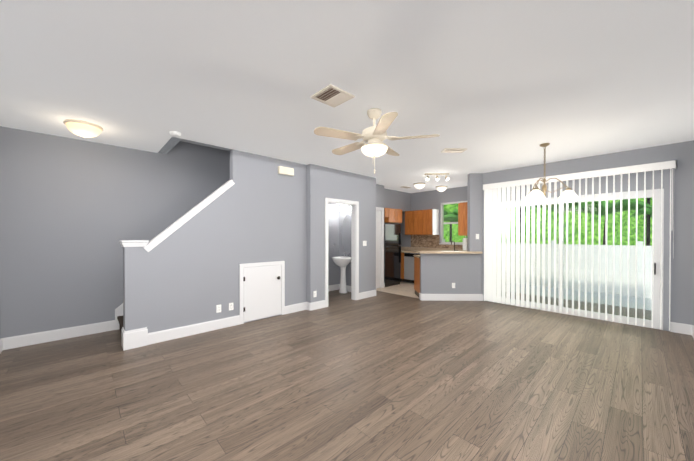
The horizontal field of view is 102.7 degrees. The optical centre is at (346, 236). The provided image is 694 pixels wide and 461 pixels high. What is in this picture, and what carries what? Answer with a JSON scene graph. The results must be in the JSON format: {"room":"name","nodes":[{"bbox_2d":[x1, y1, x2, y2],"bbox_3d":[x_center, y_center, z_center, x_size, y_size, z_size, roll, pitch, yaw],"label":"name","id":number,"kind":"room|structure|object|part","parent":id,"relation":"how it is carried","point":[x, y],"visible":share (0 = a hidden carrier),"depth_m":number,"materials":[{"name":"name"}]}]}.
{"room":"empty living room","nodes":[
{"label":"empty living room","id":0,"kind":"room"},
{"bbox_2d":[0,290,693,460],"bbox_3d":[0.785,1.422,4.047,8.460,0.120,6.120,0,0,-43],"label":"floor","id":1,"kind":"structure","parent":0,"point":[382,376],"depth_m":2.48,"materials":[{"name":"wood"}]},
{"bbox_2d":[115,303,122,331],"bbox_3d":[-2.160,0.136,4.647,2.602,2.445,0.885,0,0,-43],"label":"stairs","id":2,"kind":"structure","parent":1,"relation":"on","point":[119,317],"depth_m":4.08,"materials":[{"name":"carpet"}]},
{"bbox_2d":[332,252,350,293],"bbox_3d":[-0.115,0.853,6.690,0.456,0.984,0.540,0,0,-43],"label":"sink","id":3,"kind":"object","parent":1,"relation":"on","point":[343,262],"visible":0.96,"depth_m":6.64,"materials":[{"name":"white ceramic"}]},
{"bbox_2d":[376,282,418,297],"bbox_3d":[1.982,1.339,7.187,2.100,0.005,2.910,0,0,-43],"label":"kitchen tile floor","id":4,"kind":"structure","parent":1,"relation":"on","point":[405,289],"depth_m":7.08,"materials":[{"name":"beige tile"}]},
{"bbox_2d":[384,224,400,286],"bbox_3d":[1.062,0.488,7.818,0.710,1.700,0.660,0,0,-43],"label":"fridge","id":5,"kind":"object","parent":4,"relation":"on","point":[392,255],"visible":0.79,"depth_m":7.58,"materials":[{"name":"black metal"}]},
{"bbox_2d":[401,252,403,281],"bbox_3d":[2.483,0.899,7.717,0.632,0.880,2.766,0,0,-43],"label":"base cabinet","id":6,"kind":"object","parent":4,"relation":"on","point":[402,267],"visible":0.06,"depth_m":8.19,"materials":[{"name":"brown wood"}]},
{"bbox_2d":[404,253,419,282],"bbox_3d":[2.080,0.889,8.124,0.625,0.855,0.596,0,0,-43],"label":"dishwasher","id":7,"kind":"object","parent":6,"relation":"in","point":[409,267],"visible":0.46,"depth_m":8.01,"materials":[{"name":"silver metal"}]},
{"bbox_2d":[401,247,466,252],"bbox_3d":[2.474,0.388,7.713,0.646,0.139,2.754,0,0,-43],"label":"countertop","id":8,"kind":"structure","parent":6,"relation":"on","point":[409,249],"depth_m":8.16,"materials":[{"name":"stone"}]},
{"bbox_2d":[413,255,419,296],"bbox_3d":[2.061,0.887,6.344,0.952,0.920,0.626,0,0,1],"label":"base cabinet","id":9,"kind":"object","parent":4,"relation":"on","point":[417,274],"visible":0.23,"depth_m":6.29,"materials":[{"name":"brown wood"}]},
{"bbox_2d":[416,251,482,254],"bbox_3d":[2.178,0.346,5.965,1.304,0.083,0.350,0,0,1],"label":"countertop","id":10,"kind":"structure","parent":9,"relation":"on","point":[448,252],"depth_m":5.81,"materials":[{"name":"stone"}]},
{"bbox_2d":[463,236,466,250],"bbox_3d":[2.751,0.198,6.441,0.160,0.451,0.160,0,0,-43],"label":"paper towel","id":11,"kind":"object","parent":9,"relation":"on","point":[465,243],"visible":0.67,"depth_m":6.39,"materials":[{"name":"white paper"}]},
{"bbox_2d":[0,126,693,338],"bbox_3d":[0.785,-1.188,4.030,8.460,5.100,6.120,0,0,-43],"label":"wall","id":12,"kind":"structure","parent":0,"point":[73,212],"depth_m":4.10,"materials":[{"name":"paint"}]},
{"bbox_2d":[0,338,3,352],"bbox_3d":[-2.181,1.308,1.255,0.016,0.142,5.790,0,0,-43],"label":"baseboard","id":13,"kind":"structure","parent":12,"relation":"attached to","point":[2,339],"depth_m":3.33,"materials":[{"name":"white wood"}]},
{"bbox_2d":[4,320,114,349],"bbox_3d":[-3.777,1.293,3.720,1.030,0.142,0.016,0,0,-43],"label":"baseboard","id":14,"kind":"structure","parent":12,"relation":"attached to","point":[100,327],"depth_m":3.66,"materials":[{"name":"white wood"}]},
{"bbox_2d":[119,240,148,350],"bbox_3d":[-2.683,0.703,3.503,0.273,1.325,0.273,0,0,-43],"label":"newel post","id":15,"kind":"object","parent":12,"relation":"attached to","point":[134,331],"depth_m":3.42,"materials":[{"name":"paint"}]},
{"bbox_2d":[144,180,234,251],"bbox_3d":[-2.182,-0.341,3.919,1.147,1.064,0.157,0,0,-43],"label":"trim","id":16,"kind":"structure","parent":12,"relation":"attached to","point":[180,222],"depth_m":3.83,"materials":[{"name":"white wood"}]},
{"bbox_2d":[148,315,239,344],"bbox_3d":[-2.105,1.292,3.914,1.195,0.142,0.016,0,0,-43],"label":"baseboard","id":17,"kind":"structure","parent":12,"relation":"attached to","point":[174,333],"depth_m":3.85,"materials":[{"name":"white wood"}]},
{"bbox_2d":[216,305,220,312],"bbox_3d":[-1.897,1.061,4.112,0.070,0.114,0.010,0,0,-43],"label":"outlet","id":18,"kind":"object","parent":12,"relation":"attached to","point":[218,308],"visible":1,"depth_m":4.11,"materials":[{"name":"white plastic"}]},
{"bbox_2d":[229,303,233,310],"bbox_3d":[-1.767,1.061,4.236,0.070,0.114,0.010,0,0,-43],"label":"outlet","id":19,"kind":"object","parent":12,"relation":"attached to","point":[231,307],"visible":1,"depth_m":4.24,"materials":[{"name":"white plastic"}]},
{"bbox_2d":[243,265,280,321],"bbox_3d":[-1.367,0.911,4.568,0.670,0.855,0.074,0,0,-43],"label":"access door","id":20,"kind":"structure","parent":12,"relation":"in","point":[262,291],"depth_m":4.57,"materials":[{"name":"white paint"},{"name":"dark bronze"}]},
{"bbox_2d":[278,166,293,175],"bbox_3d":[-1.065,-1.153,4.855,0.290,0.130,0.057,0,0,-43],"label":"door chime","id":21,"kind":"object","parent":12,"relation":"attached to","point":[285,171],"visible":1,"depth_m":4.83,"materials":[{"name":"beige plastic"}]},
{"bbox_2d":[285,302,308,313],"bbox_3d":[-0.915,1.285,5.025,0.480,0.142,0.040,0,0,-43],"label":"baseboard","id":22,"kind":"structure","parent":12,"relation":"attached to","point":[305,305],"depth_m":5.03,"materials":[{"name":"white wood"}]},
{"bbox_2d":[309,300,324,310],"bbox_3d":[-0.550,1.283,5.223,0.356,0.142,0.016,0,0,-43],"label":"baseboard","id":23,"kind":"structure","parent":12,"relation":"attached to","point":[319,304],"depth_m":5.20,"materials":[{"name":"white wood"}]},
{"bbox_2d":[328,284,338,290],"bbox_3d":[-0.777,1.275,6.564,1.600,0.142,0.016,0,0,-43],"label":"baseboard","id":24,"kind":"structure","parent":12,"relation":"attached to","point":[331,287],"depth_m":6.97,"materials":[{"name":"white wood"}]},
{"bbox_2d":[338,206,350,210],"bbox_3d":[-0.014,-0.701,6.804,0.142,0.090,0.560,0,0,-43],"label":"vanity light","id":25,"kind":"object","parent":12,"relation":"attached to","point":[347,208],"visible":0.81,"depth_m":6.81,"materials":[{"name":"white glass"}]},
{"bbox_2d":[339,284,350,291],"bbox_3d":[0.150,1.274,6.738,0.016,0.142,0.980,0,0,-43],"label":"baseboard","id":26,"kind":"structure","parent":12,"relation":"attached to","point":[348,287],"depth_m":6.85,"materials":[{"name":"white wood"}]},
{"bbox_2d":[342,214,350,253],"bbox_3d":[0.028,-0.076,6.848,0.014,0.980,0.470,0,0,-43],"label":"bathroom mirror","id":27,"kind":"object","parent":12,"relation":"attached to","point":[346,233],"visible":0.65,"depth_m":6.87,"materials":[{"name":"clear glass"}]},
{"bbox_2d":[359,290,375,299],"bbox_3d":[0.464,1.277,6.184,0.596,0.142,0.016,0,0,-43],"label":"baseboard","id":28,"kind":"structure","parent":12,"relation":"attached to","point":[367,294],"depth_m":6.16,"materials":[{"name":"white wood"}]},
{"bbox_2d":[376,210,380,288],"bbox_3d":[0.652,0.324,7.058,0.632,2.014,0.067,0,0,-43],"label":"bifold pantry door","id":29,"kind":"structure","parent":12,"relation":"in","point":[378,249],"depth_m":7.21,"materials":[{"name":"white wood"}]},
{"bbox_2d":[384,208,401,222],"bbox_3d":[1.184,-0.589,7.701,0.775,0.385,0.304,0,0,-43],"label":"upper cabinet","id":30,"kind":"object","parent":12,"relation":"attached to","point":[391,215],"visible":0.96,"depth_m":7.56,"materials":[{"name":"brown wood"}]},
{"bbox_2d":[405,209,438,234],"bbox_3d":[2.199,-0.424,8.219,0.342,0.720,0.945,0,0,-43],"label":"upper cabinet","id":31,"kind":"object","parent":12,"relation":"attached to","point":[421,222],"visible":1,"depth_m":8.01,"materials":[{"name":"brown wood"}]},
{"bbox_2d":[419,293,424,300],"bbox_3d":[1.582,1.279,5.976,0.096,0.142,0.107,0,0,-43],"label":"baseboard","id":32,"kind":"structure","parent":12,"relation":"attached to","point":[421,296],"depth_m":5.90,"materials":[{"name":"white wood"}]},
{"bbox_2d":[411,235,462,248],"bbox_3d":[2.828,0.177,7.800,0.014,0.472,2.423,0,0,-43],"label":"backsplash","id":33,"kind":"structure","parent":12,"relation":"attached to","point":[429,241],"depth_m":8.21,"materials":[{"name":"tile"}]},
{"bbox_2d":[439,201,466,244],"bbox_3d":[3.026,-0.381,7.642,0.125,1.180,0.990,0,0,-43],"label":"kitchen window","id":34,"kind":"structure","parent":12,"relation":"in","point":[443,223],"depth_m":7.87,"materials":[{"name":"white"}]},
{"bbox_2d":[425,294,482,300],"bbox_3d":[2.278,1.279,5.916,0.780,0.142,0.960,0,0,-43],"label":"baseboard","id":35,"kind":"structure","parent":12,"relation":"attached to","point":[428,297],"depth_m":5.89,"materials":[{"name":"white wood"}]},
{"bbox_2d":[458,202,466,235],"bbox_3d":[2.995,-0.412,6.558,0.810,0.755,0.392,0,0,-43],"label":"upper cabinet","id":36,"kind":"object","parent":12,"relation":"attached to","point":[462,219],"visible":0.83,"depth_m":6.35,"materials":[{"name":"brown wood"}]},
{"bbox_2d":[489,189,663,329],"bbox_3d":[3.829,0.321,4.963,0.112,2.070,2.410,0,0,-43],"label":"door frame","id":37,"kind":"structure","parent":12,"relation":"attached to","point":[656,260],"depth_m":4.26,"materials":[{"name":"white plastic"}]},
{"bbox_2d":[501,198,651,319],"bbox_3d":[3.834,0.324,4.967,0.051,1.845,2.200,0,0,-43],"label":"sliding glass door","id":38,"kind":"structure","parent":12,"relation":"in","point":[597,254],"depth_m":4.56,"materials":[{"name":"clear glass"}]},
{"bbox_2d":[483,160,676,189],"bbox_3d":[3.754,-1.028,4.862,0.103,0.110,2.600,0,0,-43],"label":"valance","id":39,"kind":"object","parent":12,"relation":"attached to","point":[629,169],"visible":0.94,"depth_m":4.53,"materials":[{"name":"white plastic"}]},
{"bbox_2d":[671,169,673,253],"bbox_3d":[4.630,-0.328,3.946,0.026,1.280,0.021,0,0,-43],"label":"wand","id":40,"kind":"object","parent":39,"relation":"hanging from","point":[672,228],"visible":0.94,"depth_m":3.94,"materials":[{"name":"white plastic"}]},
{"bbox_2d":[691,325,693,337],"bbox_3d":[2.309,1.307,1.493,6.860,0.142,0.016,0,0,-43],"label":"baseboard","id":41,"kind":"structure","parent":12,"relation":"attached to","point":[692,326],"depth_m":3.81,"materials":[{"name":"white wood"}]},
{"bbox_2d":[0,0,693,192],"bbox_3d":[0.836,-1.478,3.974,8.460,0.280,5.970,0,0,-43],"label":"ceiling","id":42,"kind":"structure","parent":0,"point":[493,85],"depth_m":2.29,"materials":[{"name":"paint"}]},
{"bbox_2d":[63,119,102,137],"bbox_3d":[-3.125,-1.256,3.299,0.347,0.155,0.347,0,0,-43],"label":"light","id":43,"kind":"object","parent":42,"relation":"attached to","point":[83,129],"visible":1,"depth_m":3.21,"materials":[{"name":"white glass"}]},
{"bbox_2d":[169,131,180,136],"bbox_3d":[-2.206,-1.317,3.564,0.132,0.036,0.132,0,0,-43],"label":"smoke detector","id":44,"kind":"object","parent":42,"relation":"attached to","point":[174,134],"visible":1,"depth_m":3.53,"materials":[{"name":"white plastic"}]},
{"bbox_2d":[310,84,354,106],"bbox_3d":[-0.137,-1.322,2.618,0.300,0.014,0.300,0,0,-43],"label":"ceiling vent","id":45,"kind":"object","parent":42,"relation":"in","point":[331,95],"visible":1,"depth_m":2.60,"materials":[{"name":"white metal"}]},
{"bbox_2d":[314,108,439,173],"bbox_3d":[0.254,-0.994,2.982,1.272,0.675,1.222,0,0,-43],"label":"ceiling fan","id":46,"kind":"object","parent":42,"relation":"hanging from","point":[373,136],"visible":1,"depth_m":2.85,"materials":[{"name":"beige wood"}]},
{"bbox_3d":[0.289,-0.885,2.942,0.276,0.108,0.276,0,0,-43],"label":"lamp shade","id":47,"kind":"part","parent":46,"relation":"part of","materials":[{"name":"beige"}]},
{"bbox_2d":[413,183,425,189],"bbox_3d":[1.834,-1.280,7.036,0.306,0.155,0.306,0,0,-43],"label":"kitchen ceiling light","id":48,"kind":"object","parent":42,"relation":"attached to","point":[419,186],"visible":1,"depth_m":6.94,"materials":[{"name":"white glass"}]},
{"bbox_2d":[424,173,449,180],"bbox_3d":[1.909,-1.273,5.875,0.520,0.153,0.101,0,0,2],"label":"track light","id":49,"kind":"object","parent":42,"relation":"attached to","point":[437,178],"visible":1,"depth_m":5.87,"materials":[{"name":"silver metal"}]},
{"bbox_2d":[436,186,447,191],"bbox_3d":[2.538,-1.282,7.456,0.306,0.155,0.306,0,0,-43],"label":"kitchen ceiling light","id":50,"kind":"object","parent":42,"relation":"attached to","point":[441,188],"visible":0.98,"depth_m":7.37,"materials":[{"name":"white glass"}]},
{"bbox_2d":[441,148,466,152],"bbox_3d":[1.647,-1.333,4.282,0.340,0.014,0.180,0,0,-3],"label":"ceiling vent","id":51,"kind":"object","parent":42,"relation":"in","point":[453,150],"visible":0.96,"depth_m":4.26,"materials":[{"name":"beige metal"}]},
{"bbox_2d":[522,143,578,203],"bbox_3d":[2.832,-0.927,3.956,0.682,0.822,0.705,0,0,-43],"label":"chandelier","id":52,"kind":"object","parent":42,"relation":"hanging from","point":[535,195],"visible":1,"depth_m":3.90,"materials":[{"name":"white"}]},
{"label":"outside","id":53,"kind":"structure","parent":0,"visible":0},
{"bbox_2d":[444,197,651,245],"bbox_3d":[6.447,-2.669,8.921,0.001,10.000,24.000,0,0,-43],"label":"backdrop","id":54,"kind":"structure","parent":53,"point":[449,209],"depth_m":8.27,"materials":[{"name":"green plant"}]},
{"bbox_2d":[501,282,651,310],"bbox_3d":[5.503,1.426,7.362,5.550,0.110,13.000,0,0,-43],"label":"patio","id":55,"kind":"structure","parent":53,"point":[616,299],"depth_m":6.32,"materials":[{"name":"concrete"}]},
{"bbox_2d":[444,199,651,245],"bbox_3d":[6.394,-0.447,7.676,2.897,3.576,11.508,0,0,-43],"label":"bush","id":56,"kind":"object","parent":55,"relation":"on","point":[589,208],"depth_m":7.14,"materials":[{"name":"leaf"},{"name":"bark"}]},
{"bbox_2d":[444,239,651,297],"bbox_3d":[5.648,0.730,7.496,0.130,1.280,13.000,0,0,-43],"label":"fence","id":57,"kind":"object","parent":55,"relation":"on","point":[640,274],"depth_m":6.81,"materials":[{"name":"paint"}]}
]}

